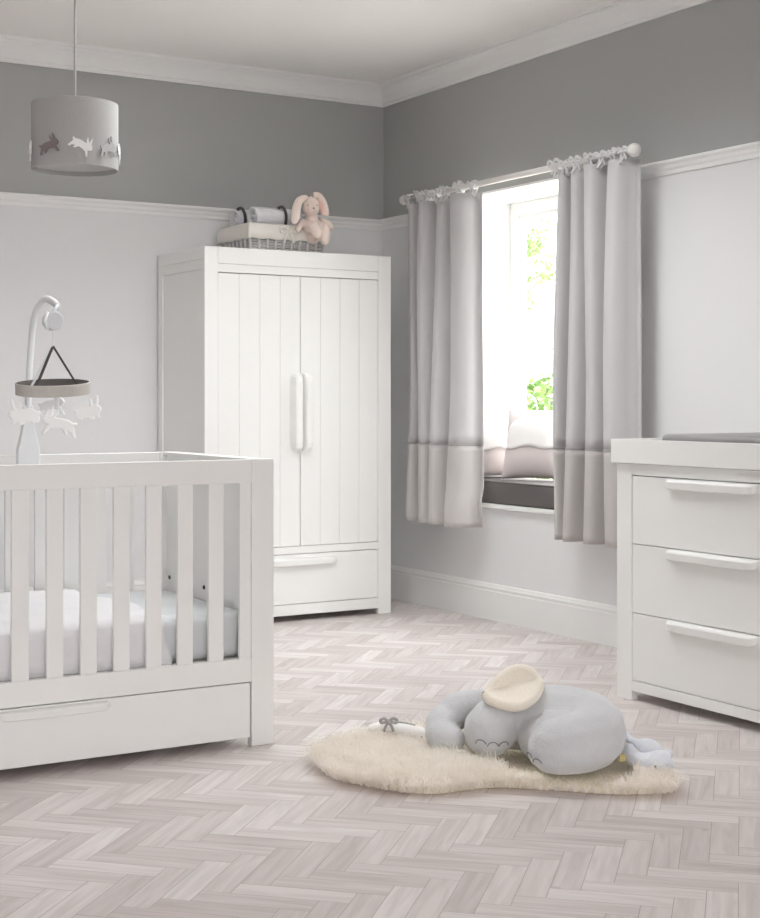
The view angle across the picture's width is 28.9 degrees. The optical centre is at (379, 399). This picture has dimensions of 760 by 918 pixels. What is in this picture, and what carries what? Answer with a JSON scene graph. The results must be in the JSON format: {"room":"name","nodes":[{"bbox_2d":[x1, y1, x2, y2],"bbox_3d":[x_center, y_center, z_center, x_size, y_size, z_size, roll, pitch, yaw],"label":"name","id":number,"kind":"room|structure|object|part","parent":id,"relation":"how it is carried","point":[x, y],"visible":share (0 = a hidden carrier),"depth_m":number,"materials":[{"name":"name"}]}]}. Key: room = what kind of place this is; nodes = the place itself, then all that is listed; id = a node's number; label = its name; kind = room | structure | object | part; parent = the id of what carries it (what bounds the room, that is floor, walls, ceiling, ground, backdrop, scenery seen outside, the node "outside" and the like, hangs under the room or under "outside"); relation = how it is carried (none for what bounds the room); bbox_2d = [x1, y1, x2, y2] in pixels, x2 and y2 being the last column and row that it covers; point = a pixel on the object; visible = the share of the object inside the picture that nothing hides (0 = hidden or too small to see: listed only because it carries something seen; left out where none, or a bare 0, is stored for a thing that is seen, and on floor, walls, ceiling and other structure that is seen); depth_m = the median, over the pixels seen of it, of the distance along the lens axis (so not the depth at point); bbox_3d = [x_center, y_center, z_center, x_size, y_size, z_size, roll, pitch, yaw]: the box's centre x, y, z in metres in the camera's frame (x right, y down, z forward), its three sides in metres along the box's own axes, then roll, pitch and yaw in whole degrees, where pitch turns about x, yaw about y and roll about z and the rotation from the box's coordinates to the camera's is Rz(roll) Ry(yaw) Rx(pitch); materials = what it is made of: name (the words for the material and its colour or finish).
{"room":"children's room","nodes":[
{"label":"children's room","id":0,"kind":"room"},
{"bbox_2d":[0,62,382,588],"bbox_3d":[-2.555,-0.339,7.068,6.147,2.958,0.120,0,0,-31],"label":"wall","id":1,"kind":"structure","parent":0,"point":[181,144],"depth_m":7.75,"materials":[{"name":"white paint"}]},
{"bbox_2d":[0,579,144,592],"bbox_3d":[-2.562,1.046,6.983,6.047,0.188,0.018,0,0,-31],"label":"baseboard","id":2,"kind":"structure","parent":1,"relation":"attached to","point":[139,585],"depth_m":7.75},
{"bbox_2d":[0,34,382,107],"bbox_3d":[-2.550,-1.757,6.963,6.047,0.122,0.066,0,0,-31],"label":"trim","id":3,"kind":"structure","parent":1,"relation":"attached to","point":[13,49],"depth_m":7.87,"materials":[{"name":"white paint"}]},
{"bbox_2d":[0,192,383,230],"bbox_3d":[-2.559,-1.009,6.978,6.047,0.062,0.030,0,0,-31],"label":"trim","id":4,"kind":"structure","parent":1,"relation":"attached to","point":[6,198],"depth_m":7.75,"materials":[{"name":"white paint"}]},
{"bbox_2d":[0,0,612,82],"bbox_3d":[0.378,-1.868,2.222,6.147,0.100,11.410,0,0,-31],"label":"ceiling","id":5,"kind":"structure","parent":0,"point":[375,41],"depth_m":7.20,"materials":[{"name":"paint"}]},
{"bbox_2d":[29,0,119,176],"bbox_3d":[-1.048,-1.302,5.050,0.310,1.032,0.313,0,0,-31],"label":"pendant lamp","id":6,"kind":"object","parent":5,"relation":"hanging from","point":[73,136],"visible":1,"depth_m":4.93,"materials":[{"name":"fabric"}]},
{"bbox_2d":[35,164,112,171],"bbox_3d":[-1.046,-0.803,5.050,0.287,0.003,0.287,0,0,-31],"label":"diffuser","id":7,"kind":"object","parent":6,"relation":"attached to","point":[38,167],"depth_m":5.09,"materials":[{"name":"plastic"}]},
{"bbox_3d":[-1.046,-0.899,5.050,0.293,0.227,0.293,0,0,-31],"label":"lamp shade","id":8,"kind":"part","parent":6,"relation":"part of","materials":[{"name":"fabric"}]},
{"bbox_3d":[-1.046,-1.420,5.050,0.008,0.796,0.008,0,0,-31],"label":"cord","id":9,"kind":"part","parent":6,"relation":"part of","materials":[{"name":"grey plastic"}]},
{"bbox_2d":[0,598,759,917],"bbox_3d":[0.448,1.170,2.356,6.407,0.060,11.567,0,0,-31],"label":"floor","id":10,"kind":"structure","parent":0,"point":[234,828],"depth_m":3.97,"materials":[{"name":"beige wood"}]},
{"bbox_2d":[0,451,273,769],"bbox_3d":[-1.188,0.668,4.831,1.480,0.944,0.833,0,0,-31],"label":"cot","id":11,"kind":"object","parent":10,"relation":"on","point":[209,518],"visible":0.94,"depth_m":4.68,"materials":[{"name":"white paint"}]},
{"bbox_2d":[9,296,101,464],"bbox_3d":[-1.158,-0.062,5.107,0.312,0.604,0.337,0,0,-31],"label":"mobile","id":12,"kind":"object","parent":11,"relation":"attached to","point":[27,450],"visible":1,"depth_m":5.07,"materials":[{"name":"white plastic"}]},
{"bbox_3d":[-1.181,-0.162,5.172,0.205,0.405,0.040,0,0,44],"label":"arm","id":13,"kind":"part","parent":12,"relation":"part of","materials":[{"name":"white plastic"}]},
{"bbox_3d":[-1.128,-0.213,5.080,0.004,0.056,0.004,0,0,-31],"label":"cord","id":14,"kind":"part","parent":12,"relation":"part of","materials":[{"name":"white fabric"}]},
{"bbox_3d":[-0.986,0.950,4.483,0.355,0.029,0.028,0,0,-31],"label":"handle","id":15,"kind":"part","parent":11,"relation":"part of","materials":[{"name":"white paint"}]},
{"bbox_3d":[-1.395,0.235,5.173,1.318,0.077,0.030,0,0,-31],"label":"rail","id":16,"kind":"part","parent":11,"relation":"part of","materials":[{"name":"white paint"}]},
{"bbox_3d":[-1.192,0.861,4.843,1.365,0.018,0.737,0,0,-31],"label":"board","id":17,"kind":"part","parent":11,"relation":"part of","materials":[{"name":"white wood"}]},
{"bbox_3d":[-1.169,1.020,4.801,1.310,0.180,0.705,0,0,-31],"label":"drawer","id":18,"kind":"part","parent":11,"relation":"part of","materials":[{"name":"white paint"}]},
{"bbox_3d":[-0.993,0.235,4.510,1.318,0.077,0.030,0,0,-31],"label":"rail","id":19,"kind":"part","parent":11,"relation":"part of","materials":[{"name":"white paint"}]},
{"bbox_3d":[-0.993,0.888,4.510,1.318,0.077,0.030,0,0,-31],"label":"rail","id":20,"kind":"part","parent":11,"relation":"part of","materials":[{"name":"white paint"}]},
{"bbox_2d":[97,589,237,661],"bbox_3d":[-1.191,0.777,4.847,1.354,0.149,0.719,0,0,-31],"label":"mattress","id":21,"kind":"object","parent":11,"relation":"on","point":[230,616],"visible":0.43,"depth_m":4.85,"materials":[{"name":"white fabric"}]},
{"bbox_2d":[0,589,171,680],"bbox_3d":[-1.306,0.763,4.762,1.058,0.181,0.726,0,0,-31],"label":"quilt","id":22,"kind":"object","parent":21,"relation":"on","point":[70,596],"visible":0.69,"depth_m":4.61,"materials":[{"name":"white fabric"}]},
{"bbox_3d":[-0.796,0.668,5.535,0.081,0.944,0.034,0,0,-31],"label":"post","id":23,"kind":"part","parent":11,"relation":"part of","materials":[{"name":"white paint"}]},
{"bbox_3d":[-0.593,0.569,5.206,0.030,0.722,0.741,0,0,-31],"label":"panel","id":24,"kind":"part","parent":11,"relation":"part of","materials":[{"name":"white paint"}]},
{"bbox_3d":[-0.593,0.203,5.206,0.066,0.014,0.741,0,0,-31],"label":"cap rail","id":25,"kind":"part","parent":11,"relation":"part of","materials":[{"name":"white paint"}]},
{"bbox_3d":[-0.395,0.668,4.872,0.081,0.944,0.034,0,0,-31],"label":"post","id":26,"kind":"part","parent":11,"relation":"part of","materials":[{"name":"white paint"}]},
{"bbox_2d":[158,246,390,616],"bbox_3d":[-0.545,0.189,7.811,1.085,1.902,0.645,0,0,-31],"label":"wardrobe","id":27,"kind":"object","parent":10,"relation":"on","point":[282,356],"visible":0.78,"depth_m":7.61,"materials":[{"name":"white paint"}]},
{"bbox_3d":[-0.615,0.060,7.469,0.462,1.385,0.021,0,0,-31],"label":"door","id":28,"kind":"part","parent":27,"relation":"part of","materials":[{"name":"white paint"}]},
{"bbox_2d":[217,222,328,252],"bbox_3d":[-0.569,-0.839,7.855,0.478,0.152,0.409,0,0,-31],"label":"wicker basket","id":29,"kind":"object","parent":27,"relation":"on","point":[251,235],"visible":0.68,"depth_m":7.68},
{"bbox_2d":[230,207,247,226],"bbox_3d":[-0.647,-0.954,7.925,0.306,0.152,0.152,0,0,-31],"label":"rolled blanket","id":30,"kind":"object","parent":29,"relation":"in","point":[238,216],"visible":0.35,"depth_m":7.83,"materials":[{"name":"white fabric"}]},
{"bbox_3d":[-0.574,-0.831,7.864,0.465,0.137,0.377,0,0,-31],"label":"stake frame","id":31,"kind":"part","parent":29,"relation":"part of","materials":[{"name":"wicker"}]},
{"bbox_2d":[247,205,302,224],"bbox_3d":[-0.553,-0.956,7.795,0.280,0.148,0.148,0,0,-31],"label":"rolled blanket","id":32,"kind":"object","parent":29,"relation":"in","point":[277,215],"visible":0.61,"depth_m":7.74,"materials":[{"name":"white fabric"}]},
{"bbox_2d":[291,192,333,244],"bbox_3d":[-0.340,-0.952,7.730,0.158,0.286,0.244,0,0,27],"label":"plush bunny","id":33,"kind":"object","parent":29,"relation":"in","point":[315,230],"visible":1,"depth_m":7.70},
{"bbox_3d":[-0.423,0.067,7.540,0.057,0.403,0.055,0,0,-31],"label":"handle","id":34,"kind":"part","parent":27,"relation":"part of","materials":[{"name":"white paint"}]},
{"bbox_3d":[-0.396,0.833,7.573,0.405,0.039,0.028,0,0,-31],"label":"handle","id":35,"kind":"part","parent":27,"relation":"part of","materials":[{"name":"white paint"}]},
{"bbox_3d":[-0.369,0.067,7.574,0.057,0.403,0.055,0,0,-31],"label":"handle","id":36,"kind":"part","parent":27,"relation":"part of","materials":[{"name":"white paint"}]},
{"bbox_3d":[-0.512,0.923,7.751,0.929,0.254,0.397,0,0,-31],"label":"drawer","id":37,"kind":"part","parent":27,"relation":"part of","materials":[{"name":"white paint"}]},
{"bbox_3d":[-0.216,0.060,7.710,0.464,1.385,0.021,0,0,-31],"label":"door","id":38,"kind":"part","parent":27,"relation":"part of","materials":[{"name":"white paint"}]},
{"bbox_2d":[287,717,711,795],"bbox_3d":[0.312,1.092,4.495,1.109,0.094,1.139,0,0,-28],"label":"sheepskin rug","id":39,"kind":"object","parent":10,"relation":"on","point":[386,760],"visible":0.58,"depth_m":4.35,"materials":[{"name":"fur"}]},
{"bbox_2d":[368,717,424,738],"bbox_3d":[0.056,1.061,4.767,0.213,0.069,0.060,0,0,22],"label":"toy","id":40,"kind":"object","parent":39,"relation":"on","point":[397,726],"visible":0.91,"depth_m":4.76,"materials":[{"name":"fabric"}]},
{"bbox_2d":[425,664,626,774],"bbox_3d":[0.470,0.971,4.553,0.408,0.289,0.642,0,0,-44],"label":"elephant","id":41,"kind":"object","parent":39,"relation":"on","point":[561,729],"visible":0.98,"depth_m":4.48},
{"bbox_2d":[624,731,674,769],"bbox_3d":[0.790,1.063,4.417,0.185,0.102,0.112,0,0,36],"label":"toy","id":42,"kind":"object","parent":39,"relation":"on","point":[651,752],"visible":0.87,"depth_m":4.39,"materials":[{"name":"grey fabric"}]},
{"bbox_2d":[611,438,759,722],"bbox_3d":[1.462,0.645,5.412,0.748,0.989,1.012,0,0,-31],"label":"dresser","id":43,"kind":"object","parent":10,"relation":"on","point":[688,512],"visible":0.98,"depth_m":5.30,"materials":[{"name":"white paint"}]},
{"bbox_3d":[1.357,0.417,5.350,0.447,0.256,0.806,0,0,-31],"label":"drawer","id":44,"kind":"part","parent":43,"relation":"part of","materials":[{"name":"white paint"}]},
{"bbox_3d":[1.357,0.677,5.350,0.447,0.257,0.806,0,0,-31],"label":"drawer","id":45,"kind":"part","parent":43,"relation":"part of","materials":[{"name":"white paint"}]},
{"bbox_3d":[1.357,0.935,5.350,0.447,0.254,0.806,0,0,-31],"label":"drawer","id":46,"kind":"part","parent":43,"relation":"part of","materials":[{"name":"white paint"}]},
{"bbox_2d":[662,432,759,443],"bbox_3d":[1.504,0.165,5.348,0.643,0.110,0.715,0,0,-31],"label":"mat","id":47,"kind":"object","parent":43,"relation":"on","point":[753,438],"visible":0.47,"depth_m":5.29,"materials":[{"name":"grey fabric"}]},
{"bbox_3d":[1.161,0.309,5.215,0.028,0.039,0.449,0,0,-31],"label":"handle","id":48,"kind":"part","parent":43,"relation":"part of","materials":[{"name":"white paint"}]},
{"bbox_3d":[1.161,0.569,5.215,0.028,0.039,0.449,0,0,-31],"label":"handle","id":49,"kind":"part","parent":43,"relation":"part of","materials":[{"name":"white paint"}]},
{"bbox_3d":[1.161,0.829,5.215,0.028,0.039,0.449,0,0,-31],"label":"handle","id":50,"kind":"part","parent":43,"relation":"part of","materials":[{"name":"white paint"}]},
{"bbox_2d":[383,0,759,605],"bbox_3d":[3.140,-0.339,3.835,0.450,2.958,11.310,0,0,-31],"label":"wall","id":51,"kind":"structure","parent":0,"point":[685,82],"depth_m":6.63,"materials":[{"name":"white paint"}]},
{"bbox_2d":[391,565,616,647],"bbox_3d":[2.940,1.046,3.714,0.018,0.188,11.310,0,0,-31],"label":"baseboard","id":52,"kind":"structure","parent":51,"relation":"attached to","point":[584,620],"depth_m":7.47,"materials":[{"name":"white wood"}]},
{"bbox_2d":[481,502,553,514],"bbox_3d":[0.865,0.551,7.472,0.378,0.024,1.290,0,0,-31],"label":"windowsill","id":53,"kind":"structure","parent":51,"relation":"attached to","point":[483,505],"depth_m":7.40,"materials":[{"name":"white wood"}]},
{"bbox_2d":[482,477,553,509],"bbox_3d":[0.869,0.480,7.474,0.348,0.118,1.198,0,0,-31],"label":"seat cushion","id":54,"kind":"object","parent":53,"relation":"on","point":[525,492],"visible":0.26,"depth_m":7.46,"materials":[{"name":"grey fabric"}]},
{"bbox_2d":[483,412,508,475],"bbox_3d":[0.618,0.238,7.905,0.331,0.359,0.161,0,0,-24],"label":"pillow","id":55,"kind":"object","parent":54,"relation":"on","point":[495,423],"visible":0.45,"depth_m":7.83,"materials":[{"name":"white fabric"}]},
{"bbox_2d":[501,409,553,478],"bbox_3d":[0.827,0.232,7.654,0.403,0.369,0.176,0,0,34],"label":"pillow","id":56,"kind":"object","parent":54,"relation":"on","point":[529,443],"visible":0.76,"depth_m":7.61,"materials":[{"name":"white fabric"}]},
{"bbox_2d":[399,143,640,204],"bbox_3d":[0.675,-1.091,7.303,0.179,0.069,1.958,0,0,-31],"label":"curtain rod","id":57,"kind":"object","parent":51,"relation":"attached to","point":[634,149],"visible":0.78,"depth_m":7.17,"materials":[{"name":"white metal"}]},
{"bbox_2d":[404,180,483,527],"bbox_3d":[0.307,-0.237,7.755,0.154,1.785,0.680,0,0,-31],"label":"curtain","id":58,"kind":"object","parent":57,"relation":"hanging from","point":[445,476],"visible":1,"depth_m":7.70,"materials":[{"name":"grey fabric"}]},
{"bbox_3d":[0.314,-0.411,7.761,0.129,1.292,0.626,0,0,-31],"label":"panel","id":59,"kind":"part","parent":58,"relation":"part of","materials":[{"name":"grey fabric"}]},
{"bbox_2d":[547,145,641,547],"bbox_3d":[0.951,-0.239,6.702,0.128,1.784,0.583,0,0,-31],"label":"curtain","id":60,"kind":"object","parent":57,"relation":"hanging from","point":[597,382],"visible":0.96,"depth_m":6.63,"materials":[{"name":"grey fabric"}]},
{"bbox_3d":[0.962,-0.416,6.684,0.128,1.288,0.532,0,0,-31],"label":"panel","id":61,"kind":"part","parent":60,"relation":"part of","materials":[{"name":"grey fabric"}]},
{"bbox_2d":[482,177,558,476],"bbox_3d":[0.877,-0.274,7.479,0.349,1.625,1.238,0,0,-31],"label":"window frame","id":62,"kind":"structure","parent":51,"relation":"attached to","point":[496,203],"depth_m":8.03,"materials":[{"name":"white paint"}]},
{"bbox_2d":[510,195,557,409],"bbox_3d":[1.052,-0.267,7.585,0.060,1.611,1.206,0,0,-31],"label":"window","id":63,"kind":"structure","parent":51,"relation":"in","point":[522,212],"depth_m":8.03,"materials":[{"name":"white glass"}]},
{"bbox_2d":[380,0,711,107],"bbox_3d":[2.920,-1.757,3.701,0.066,0.122,11.310,0,0,-31],"label":"trim","id":64,"kind":"structure","parent":51,"relation":"attached to","point":[613,16],"depth_m":7.28,"materials":[{"name":"white paint"}]},
{"bbox_2d":[380,141,759,229],"bbox_3d":[2.935,-1.017,3.711,0.030,0.070,11.310,0,0,-31],"label":"trim","id":65,"kind":"structure","parent":51,"relation":"attached to","point":[751,150],"depth_m":6.33,"materials":[{"name":"white paint"}]},
{"label":"outside","id":66,"kind":"structure","parent":0,"visible":0},
{"bbox_3d":[8.873,1.565,28.746,35.053,0.050,60.000,0,0,-31],"label":"terrace","id":67,"kind":"object","parent":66,"visible":0},
{"bbox_2d":[527,372,553,479],"bbox_3d":[1.425,0.636,12.500,1.530,1.821,1.510,0,0,-31],"label":"bush","id":68,"kind":"object","parent":67,"relation":"on","point":[538,393],"visible":0.05,"depth_m":12.29,"materials":[{"name":"green plant"}]},
{"bbox_2d":[527,216,556,355],"bbox_3d":[1.435,-0.297,14.961,0.863,3.675,0.564,0,0,17],"label":"tree","id":69,"kind":"object","parent":67,"relation":"on","point":[532,244],"visible":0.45,"depth_m":14.98,"materials":[{"name":"green plant"}]}
]}

